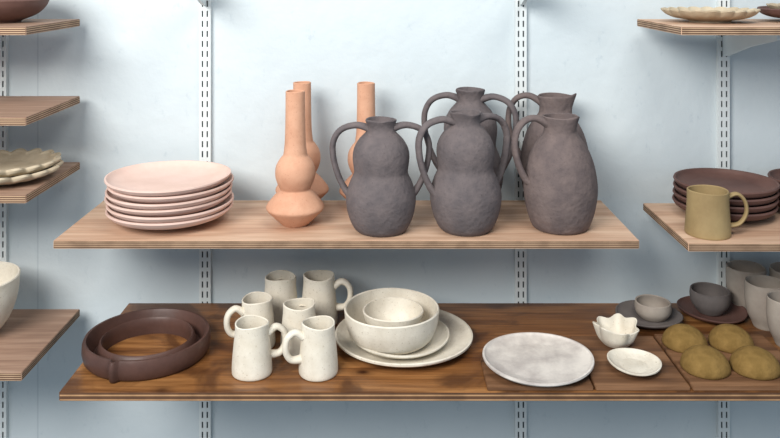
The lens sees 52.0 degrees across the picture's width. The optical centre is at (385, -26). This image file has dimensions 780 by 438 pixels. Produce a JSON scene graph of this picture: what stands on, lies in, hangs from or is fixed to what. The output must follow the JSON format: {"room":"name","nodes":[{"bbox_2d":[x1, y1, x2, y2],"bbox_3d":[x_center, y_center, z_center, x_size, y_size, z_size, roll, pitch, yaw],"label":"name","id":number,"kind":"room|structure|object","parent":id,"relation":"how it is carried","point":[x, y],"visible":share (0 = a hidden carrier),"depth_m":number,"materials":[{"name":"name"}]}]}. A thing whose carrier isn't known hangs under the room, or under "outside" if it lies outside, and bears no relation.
{"room":"pottery shop","nodes":[
{"label":"pottery shop","id":0,"kind":"room"},
{"bbox_2d":[9,0,779,437],"bbox_3d":[0.000,0.200,2.090,4.800,2.700,0.100,0,0,0],"label":"wall","id":1,"kind":"structure","parent":0,"point":[644,103],"depth_m":2.04,"materials":[{"name":"paint"}]},
{"bbox_2d":[0,35,8,437],"bbox_3d":[-0.977,0.195,2.034,0.029,2.210,0.013,0,0,0],"label":"upright","id":2,"kind":"object","parent":1,"relation":"attached to","point":[4,52],"visible":0.46,"depth_m":2.03,"materials":[{"name":"white metal"}]},
{"bbox_2d":[0,309,79,380],"bbox_3d":[-1.133,0.874,1.853,0.735,0.078,0.346,0,0,0],"label":"shelf","id":3,"kind":"object","parent":2,"relation":"attached to","point":[27,335],"visible":0.93,"depth_m":1.85,"materials":[{"name":"brown wood"}]},
{"bbox_2d":[0,261,20,327],"bbox_3d":[-0.958,0.766,1.850,0.208,0.138,0.208,0,0,0],"label":"bowl","id":4,"kind":"object","parent":3,"relation":"on","point":[9,272],"visible":1,"depth_m":1.84,"materials":[{"name":"beige ceramic"}]},
{"bbox_2d":[0,96,79,125],"bbox_3d":[-1.133,0.342,1.863,0.735,0.078,0.326,0,0,0],"label":"shelf","id":5,"kind":"object","parent":2,"relation":"attached to","point":[14,110],"visible":1,"depth_m":1.84,"materials":[{"name":"brown wood"}]},
{"bbox_2d":[0,162,79,202],"bbox_3d":[-1.133,0.507,1.863,0.735,0.078,0.326,0,0,0],"label":"shelf","id":6,"kind":"object","parent":2,"relation":"attached to","point":[23,192],"visible":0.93,"depth_m":1.78,"materials":[{"name":"brown wood"}]},
{"bbox_2d":[0,160,63,185],"bbox_3d":[-0.874,0.451,1.830,0.253,0.033,0.253,0,0,0],"label":"platter","id":7,"kind":"object","parent":6,"relation":"on","point":[23,178],"visible":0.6,"depth_m":1.77,"materials":[{"name":"beige ceramic"}]},
{"bbox_2d":[0,148,60,177],"bbox_3d":[-0.870,0.439,1.845,0.229,0.032,0.229,0,0,-11],"label":"platter","id":8,"kind":"object","parent":7,"relation":"on","point":[18,162],"visible":0.99,"depth_m":1.89,"materials":[{"name":"beige ceramic"}]},
{"bbox_2d":[0,19,79,49],"bbox_3d":[-1.133,0.149,1.863,0.735,0.078,0.326,0,0,0],"label":"shelf","id":9,"kind":"object","parent":2,"relation":"attached to","point":[26,26],"visible":1,"depth_m":1.81,"materials":[{"name":"brown wood"}]},
{"bbox_2d":[0,0,48,22],"bbox_3d":[-0.897,0.082,1.855,0.216,0.056,0.216,0,0,0],"label":"bowl","id":10,"kind":"object","parent":9,"relation":"on","point":[11,11],"visible":1,"depth_m":1.80,"materials":[{"name":"ceramic"}]},
{"bbox_2d":[199,0,211,437],"bbox_3d":[-0.459,0.195,2.034,0.029,2.210,0.013,0,0,0],"label":"upright","id":11,"kind":"object","parent":1,"relation":"attached to","point":[205,11],"visible":0.6,"depth_m":2.03,"materials":[{"name":"white metal"}]},
{"bbox_2d":[197,0,205,4],"bbox_3d":[-0.459,0.038,1.891,0.020,0.075,0.270,0,0,0],"label":"shelf bracket","id":12,"kind":"object","parent":11,"relation":"attached to","point":[202,2],"visible":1,"depth_m":1.99,"materials":[{"name":"white metal"}]},
{"bbox_2d":[53,200,638,248],"bbox_3d":[-0.084,0.602,1.862,1.244,0.078,0.330,0,0,0],"label":"shelf","id":13,"kind":"object","parent":11,"relation":"attached to","point":[247,224],"visible":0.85,"depth_m":1.72,"materials":[{"name":"brown wood"}]},
{"bbox_2d":[105,201,232,229],"bbox_3d":[-0.494,0.544,1.831,0.282,0.038,0.282,0,0,0],"label":"plate","id":14,"kind":"object","parent":13,"relation":"on","point":[145,226],"visible":0.34,"depth_m":1.71,"materials":[{"name":"ceramic"}]},
{"bbox_2d":[106,192,233,222],"bbox_3d":[-0.491,0.530,1.829,0.283,0.038,0.281,0,0,-29],"label":"plate","id":15,"kind":"object","parent":14,"relation":"on","point":[210,211],"visible":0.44,"depth_m":1.72,"materials":[{"name":"ceramic"}]},
{"bbox_2d":[104,188,231,216],"bbox_3d":[-0.497,0.516,1.832,0.280,0.038,0.284,0,0,33],"label":"plate","id":16,"kind":"object","parent":15,"relation":"on","point":[174,212],"visible":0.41,"depth_m":1.71,"materials":[{"name":"ceramic"}]},
{"bbox_2d":[105,183,232,209],"bbox_3d":[-0.494,0.502,1.828,0.288,0.038,0.291,0,0,4],"label":"plate","id":17,"kind":"object","parent":16,"relation":"on","point":[120,202],"visible":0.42,"depth_m":1.71,"materials":[{"name":"ceramic"}]},
{"bbox_2d":[107,173,233,203],"bbox_3d":[-0.491,0.487,1.832,0.281,0.038,0.283,0,0,-25],"label":"plate","id":18,"kind":"object","parent":17,"relation":"on","point":[183,198],"visible":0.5,"depth_m":1.71,"materials":[{"name":"ceramic"}]},
{"bbox_2d":[104,160,230,196],"bbox_3d":[-0.497,0.473,1.829,0.282,0.038,0.282,0,0,37],"label":"plate","id":19,"kind":"object","parent":18,"relation":"on","point":[177,177],"visible":0.98,"depth_m":1.86,"materials":[{"name":"ceramic"}]},
{"bbox_2d":[266,89,323,227],"bbox_3d":[-0.205,0.412,1.808,0.130,0.302,0.130,0,0,22],"label":"bottle vase","id":20,"kind":"object","parent":13,"relation":"on","point":[295,205],"visible":1,"depth_m":1.78,"materials":[{"name":"ceramic"}]},
{"bbox_2d":[275,81,328,198],"bbox_3d":[-0.205,0.412,1.955,0.130,0.302,0.130,0,0,28],"label":"bottle vase","id":21,"kind":"object","parent":13,"relation":"on","point":[319,186],"visible":0.26,"depth_m":1.94,"materials":[{"name":"ceramic"}]},
{"bbox_2d":[339,81,374,198],"bbox_3d":[-0.049,0.412,1.945,0.130,0.302,0.130,0,0,-12],"label":"bottle vase","id":22,"kind":"object","parent":13,"relation":"on","point":[365,89],"visible":0.27,"depth_m":1.93,"materials":[{"name":"ceramic"}]},
{"bbox_2d":[330,116,431,237],"bbox_3d":[-0.011,0.438,1.768,0.180,0.249,0.156,0,0,39],"label":"jug","id":23,"kind":"object","parent":13,"relation":"on","point":[380,194],"visible":0.99,"depth_m":1.72,"materials":[{"name":"grey ceramic"}]},
{"bbox_2d":[415,109,510,236],"bbox_3d":[0.174,0.430,1.779,0.169,0.266,0.179,0,0,26],"label":"jug","id":24,"kind":"object","parent":13,"relation":"on","point":[464,190],"visible":1,"depth_m":1.72,"materials":[{"name":"grey ceramic"}]},
{"bbox_2d":[421,87,518,188],"bbox_3d":[0.201,0.418,1.934,0.179,0.290,0.176,0,0,-31],"label":"jug","id":25,"kind":"object","parent":13,"relation":"on","point":[466,97],"visible":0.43,"depth_m":1.92,"materials":[{"name":"grey ceramic"}]},
{"bbox_2d":[505,92,587,185],"bbox_3d":[0.410,0.424,1.961,0.167,0.278,0.178,0,0,-36],"label":"pitcher","id":26,"kind":"object","parent":13,"relation":"on","point":[550,102],"visible":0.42,"depth_m":1.93,"materials":[{"name":"grey ceramic"}]},
{"bbox_2d":[511,113,597,234],"bbox_3d":[0.384,0.436,1.788,0.173,0.254,0.163,0,0,26],"label":"pitcher","id":27,"kind":"object","parent":13,"relation":"on","point":[559,177],"visible":1,"depth_m":1.73,"materials":[{"name":"grey ceramic"}]},
{"bbox_2d":[59,303,779,400],"bbox_3d":[0.303,0.859,1.800,1.893,0.078,0.454,0,0,0],"label":"wood shelf","id":28,"kind":"object","parent":11,"relation":"attached to","point":[460,378],"visible":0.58,"depth_m":1.64,"materials":[{"name":"brown wood"}]},
{"bbox_2d":[81,308,210,383],"bbox_3d":[-0.518,0.798,1.734,0.269,0.043,0.275,0,0,0],"label":"vessel","id":29,"kind":"object","parent":28,"relation":"on","point":[189,325],"visible":1,"depth_m":1.72,"materials":[{"name":"brown ceramic"}]},
{"bbox_2d":[224,291,274,348],"bbox_3d":[-0.300,0.767,1.772,0.108,0.107,0.083,0,0,0],"label":"mug","id":30,"kind":"object","parent":28,"relation":"on","point":[258,303],"visible":0.48,"depth_m":1.75,"materials":[{"name":"beige ceramic"}]},
{"bbox_2d":[232,315,287,381],"bbox_3d":[-0.260,0.767,1.650,0.115,0.107,0.080,0,0,0],"label":"mug","id":31,"kind":"object","parent":28,"relation":"on","point":[252,356],"visible":0.98,"depth_m":1.62,"materials":[{"name":"beige ceramic"}]},
{"bbox_2d":[264,270,296,323],"bbox_3d":[-0.244,0.764,1.902,0.087,0.112,0.112,0,0,21],"label":"mug","id":32,"kind":"object","parent":28,"relation":"on","point":[280,284],"visible":0.47,"depth_m":1.86,"materials":[{"name":"beige ceramic"}]},
{"bbox_2d":[280,297,315,355],"bbox_3d":[-0.182,0.767,1.756,0.081,0.107,0.109,0,0,35],"label":"mug","id":33,"kind":"object","parent":28,"relation":"on","point":[296,310],"visible":0.46,"depth_m":1.72,"materials":[{"name":"beige ceramic"}]},
{"bbox_2d":[282,315,337,381],"bbox_3d":[-0.155,0.767,1.650,0.112,0.107,0.082,0,0,0],"label":"mug","id":34,"kind":"object","parent":28,"relation":"on","point":[317,360],"visible":1,"depth_m":1.62,"materials":[{"name":"beige ceramic"}]},
{"bbox_2d":[302,270,353,324],"bbox_3d":[-0.145,0.762,1.881,0.118,0.115,0.088,0,0,27],"label":"mug","id":35,"kind":"object","parent":28,"relation":"on","point":[318,285],"visible":0.68,"depth_m":1.86,"materials":[{"name":"beige ceramic"}]},
{"bbox_2d":[335,309,472,367],"bbox_3d":[0.040,0.808,1.786,0.307,0.025,0.302,0,0,0],"label":"dinner plate","id":36,"kind":"object","parent":28,"relation":"on","point":[460,339],"visible":0.47,"depth_m":1.73,"materials":[{"name":"beige ceramic"}]},
{"bbox_2d":[349,319,448,358],"bbox_3d":[0.029,0.797,1.765,0.221,0.025,0.223,0,0,0],"label":"plate","id":37,"kind":"object","parent":36,"relation":"on","point":[440,337],"visible":0.27,"depth_m":1.71,"materials":[{"name":"beige ceramic"}]},
{"bbox_2d":[344,288,438,354],"bbox_3d":[0.013,0.762,1.753,0.208,0.074,0.211,0,0,0],"label":"serving bowl","id":38,"kind":"object","parent":37,"relation":"on","point":[411,338],"visible":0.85,"depth_m":1.68,"materials":[{"name":"beige ceramic"}]},
{"bbox_2d":[363,297,423,326],"bbox_3d":[0.016,0.761,1.753,0.133,0.061,0.131,0,0,0],"label":"bowl","id":39,"kind":"object","parent":38,"relation":"in","point":[384,311],"visible":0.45,"depth_m":1.79,"materials":[{"name":"beige ceramic"}]},
{"bbox_2d":[480,357,592,390],"bbox_3d":[0.304,0.816,1.639,0.209,0.008,0.123,0,0,0],"label":"board","id":40,"kind":"object","parent":28,"relation":"on","point":[494,382],"visible":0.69,"depth_m":1.58,"materials":[{"name":"brown wood"}]},
{"bbox_2d":[482,332,593,386],"bbox_3d":[0.316,0.801,1.664,0.230,0.022,0.227,0,0,0],"label":"platter","id":41,"kind":"object","parent":40,"relation":"on","point":[537,359],"visible":1,"depth_m":1.66,"materials":[{"name":"ceramic"}]},
{"bbox_2d":[570,336,689,390],"bbox_3d":[0.507,0.816,1.688,0.186,0.008,0.223,0,0,0],"label":"board","id":42,"kind":"object","parent":28,"relation":"on","point":[604,376],"visible":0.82,"depth_m":1.63,"materials":[{"name":"brown wood"}]},
{"bbox_2d":[593,313,638,348],"bbox_3d":[0.508,0.787,1.764,0.101,0.050,0.102,0,0,-17],"label":"bowl","id":43,"kind":"object","parent":42,"relation":"on","point":[616,331],"visible":0.99,"depth_m":1.76,"materials":[{"name":"beige ceramic"}]},
{"bbox_2d":[607,348,661,376],"bbox_3d":[0.512,0.803,1.652,0.107,0.019,0.116,0,0,0],"label":"oval dish","id":44,"kind":"object","parent":42,"relation":"on","point":[630,361],"visible":1,"depth_m":1.66,"materials":[{"name":"beige ceramic"}]},
{"bbox_2d":[615,300,682,328],"bbox_3d":[0.624,0.810,1.901,0.154,0.019,0.150,0,0,0],"label":"plate","id":45,"kind":"object","parent":28,"relation":"on","point":[626,308],"visible":0.51,"depth_m":1.90,"materials":[{"name":"grey ceramic"}]},
{"bbox_2d":[634,294,671,321],"bbox_3d":[0.634,0.793,1.900,0.084,0.040,0.085,0,0,0],"label":"bowl","id":46,"kind":"object","parent":45,"relation":"on","point":[653,308],"visible":1,"depth_m":1.88,"materials":[{"name":"beige ceramic"}]},
{"bbox_2d":[677,296,747,323],"bbox_3d":[0.787,0.810,1.930,0.157,0.019,0.158,0,0,0],"label":"plate","id":47,"kind":"object","parent":28,"relation":"on","point":[734,314],"visible":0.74,"depth_m":1.91,"materials":[{"name":"brown ceramic"}]},
{"bbox_2d":[689,282,730,315],"bbox_3d":[0.782,0.785,1.930,0.094,0.056,0.095,0,0,0],"label":"bowl","id":48,"kind":"object","parent":47,"relation":"on","point":[710,299],"visible":1,"depth_m":1.91,"materials":[{"name":"grey ceramic"}]},
{"bbox_2d":[654,334,779,390],"bbox_3d":[0.728,0.816,1.694,0.244,0.008,0.233,0,0,0],"label":"board","id":49,"kind":"object","parent":28,"relation":"on","point":[734,381],"visible":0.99,"depth_m":1.60,"materials":[{"name":"brown wood"}]},
{"bbox_2d":[662,324,707,352],"bbox_3d":[0.656,0.790,1.757,0.095,0.043,0.093,0,0,0],"label":"dome","id":50,"kind":"object","parent":49,"relation":"on","point":[677,337],"visible":0.95,"depth_m":1.73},
{"bbox_2d":[680,345,730,379],"bbox_3d":[0.659,0.790,1.650,0.097,0.043,0.098,0,0,0],"label":"dome","id":51,"kind":"object","parent":49,"relation":"on","point":[700,361],"visible":1,"depth_m":1.62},
{"bbox_2d":[708,324,753,353],"bbox_3d":[0.757,0.790,1.756,0.094,0.043,0.094,0,0,0],"label":"dome","id":52,"kind":"object","parent":49,"relation":"on","point":[727,338],"visible":0.94,"depth_m":1.73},
{"bbox_2d":[729,345,779,380],"bbox_3d":[0.760,0.790,1.648,0.098,0.043,0.098,0,0,0],"label":"dome","id":53,"kind":"object","parent":49,"relation":"on","point":[749,361],"visible":1,"depth_m":1.62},
{"bbox_2d":[726,260,766,307],"bbox_3d":[0.884,0.767,1.965,0.092,0.105,0.092,0,0,0],"label":"tumbler","id":54,"kind":"object","parent":28,"relation":"on","point":[736,270],"visible":0.47,"depth_m":1.95,"materials":[{"name":"ceramic"}]},
{"bbox_2d":[744,274,779,330],"bbox_3d":[0.887,0.767,1.868,0.093,0.105,0.092,0,0,0],"label":"tumbler","id":55,"kind":"object","parent":28,"relation":"on","point":[756,287],"visible":0.7,"depth_m":1.85,"materials":[{"name":"ceramic"}]},
{"bbox_2d":[766,290,779,346],"bbox_3d":[0.893,0.767,1.773,0.092,0.105,0.092,0,0,0],"label":"tumbler","id":56,"kind":"object","parent":28,"relation":"on","point":[773,297],"visible":1,"depth_m":1.76,"materials":[{"name":"ceramic"}]},
{"bbox_2d":[769,262,779,278],"bbox_3d":[0.985,0.767,1.950,0.092,0.105,0.093,0,0,0],"label":"tumbler","id":57,"kind":"object","parent":28,"relation":"on","point":[774,268],"visible":0.3,"depth_m":1.97,"materials":[{"name":"ceramic"}]},
{"bbox_2d":[514,0,526,437],"bbox_3d":[0.342,0.195,2.034,0.029,2.210,0.013,0,0,0],"label":"upright","id":58,"kind":"object","parent":1,"relation":"attached to","point":[520,11],"visible":0.53,"depth_m":2.03,"materials":[{"name":"white metal"}]},
{"bbox_2d":[519,0,526,4],"bbox_3d":[0.342,0.038,1.891,0.020,0.075,0.270,0,0,0],"label":"shelf bracket","id":59,"kind":"object","parent":58,"relation":"attached to","point":[521,2],"visible":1,"depth_m":2.00,"materials":[{"name":"white metal"}]},
{"bbox_2d":[716,0,729,437],"bbox_3d":[0.857,0.195,2.034,0.029,2.210,0.013,0,0,0],"label":"upright","id":60,"kind":"object","parent":1,"relation":"attached to","point":[722,62],"visible":0.44,"depth_m":2.03,"materials":[{"name":"white metal"}]},
{"bbox_2d":[637,19,779,55],"bbox_3d":[1.014,0.157,1.863,0.772,0.093,0.326,0,0,0],"label":"shelf","id":61,"kind":"object","parent":60,"relation":"attached to","point":[738,35],"visible":1,"depth_m":1.79,"materials":[{"name":"brown wood"}]},
{"bbox_2d":[661,6,760,22],"bbox_3d":[0.757,0.094,1.870,0.218,0.033,0.218,0,0,0],"label":"scalloped plate","id":62,"kind":"object","parent":61,"relation":"on","point":[706,14],"visible":1,"depth_m":1.81,"materials":[{"name":"beige ceramic"}]},
{"bbox_2d":[757,6,779,17],"bbox_3d":[1.000,0.093,1.880,0.233,0.034,0.235,0,0,0],"label":"plate","id":63,"kind":"object","parent":61,"relation":"on","point":[765,10],"visible":0.92,"depth_m":1.86,"materials":[{"name":"ceramic"}]},
{"bbox_2d":[766,3,779,8],"bbox_3d":[1.000,0.084,1.880,0.190,0.032,0.193,0,0,-13],"label":"scalloped plate","id":64,"kind":"object","parent":63,"relation":"on","point":[770,5],"visible":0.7,"depth_m":1.88,"materials":[{"name":"beige ceramic"}]},
{"bbox_2d":[643,203,779,251],"bbox_3d":[1.021,0.609,1.863,0.758,0.078,0.326,0,0,0],"label":"shelf","id":65,"kind":"object","parent":60,"relation":"attached to","point":[763,235],"visible":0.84,"depth_m":1.76,"materials":[{"name":"brown wood"}]},
{"bbox_2d":[684,185,748,240],"bbox_3d":[0.720,0.521,1.755,0.124,0.098,0.095,0,0,39],"label":"mug","id":66,"kind":"object","parent":65,"relation":"on","point":[707,215],"visible":1,"depth_m":1.73,"materials":[{"name":"ceramic"}]},
{"bbox_2d":[672,194,777,220],"bbox_3d":[0.805,0.553,1.905,0.234,0.034,0.234,0,0,0],"label":"plate","id":67,"kind":"object","parent":65,"relation":"on","point":[757,216],"visible":0.15,"depth_m":1.80,"materials":[{"name":"ceramic"}]},
{"bbox_2d":[672,187,778,213],"bbox_3d":[0.806,0.536,1.905,0.234,0.034,0.234,0,0,0],"label":"plate","id":68,"kind":"object","parent":67,"relation":"on","point":[762,208],"visible":0.26,"depth_m":1.80,"materials":[{"name":"ceramic"}]},
{"bbox_2d":[673,180,779,206],"bbox_3d":[0.807,0.520,1.905,0.235,0.034,0.233,0,0,0],"label":"plate","id":69,"kind":"object","parent":68,"relation":"on","point":[760,201],"visible":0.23,"depth_m":1.80,"materials":[{"name":"ceramic"}]},
{"bbox_2d":[673,168,779,198],"bbox_3d":[0.808,0.503,1.905,0.235,0.034,0.233,0,0,0],"label":"plate","id":70,"kind":"object","parent":69,"relation":"on","point":[750,185],"visible":0.75,"depth_m":1.94,"materials":[{"name":"ceramic"}]},
{"bbox_3d":[1.024,0.520,1.925,0.192,0.034,0.191,0,0,0],"label":"dish","id":71,"kind":"object","parent":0,"visible":0},
{"bbox_2d":[767,169,779,183],"bbox_3d":[1.024,0.504,1.925,0.192,0.034,0.191,0,0,0],"label":"dish","id":72,"kind":"object","parent":71,"relation":"on","point":[774,174],"visible":0.7,"depth_m":1.98,"materials":[{"name":"ceramic"}]}
]}

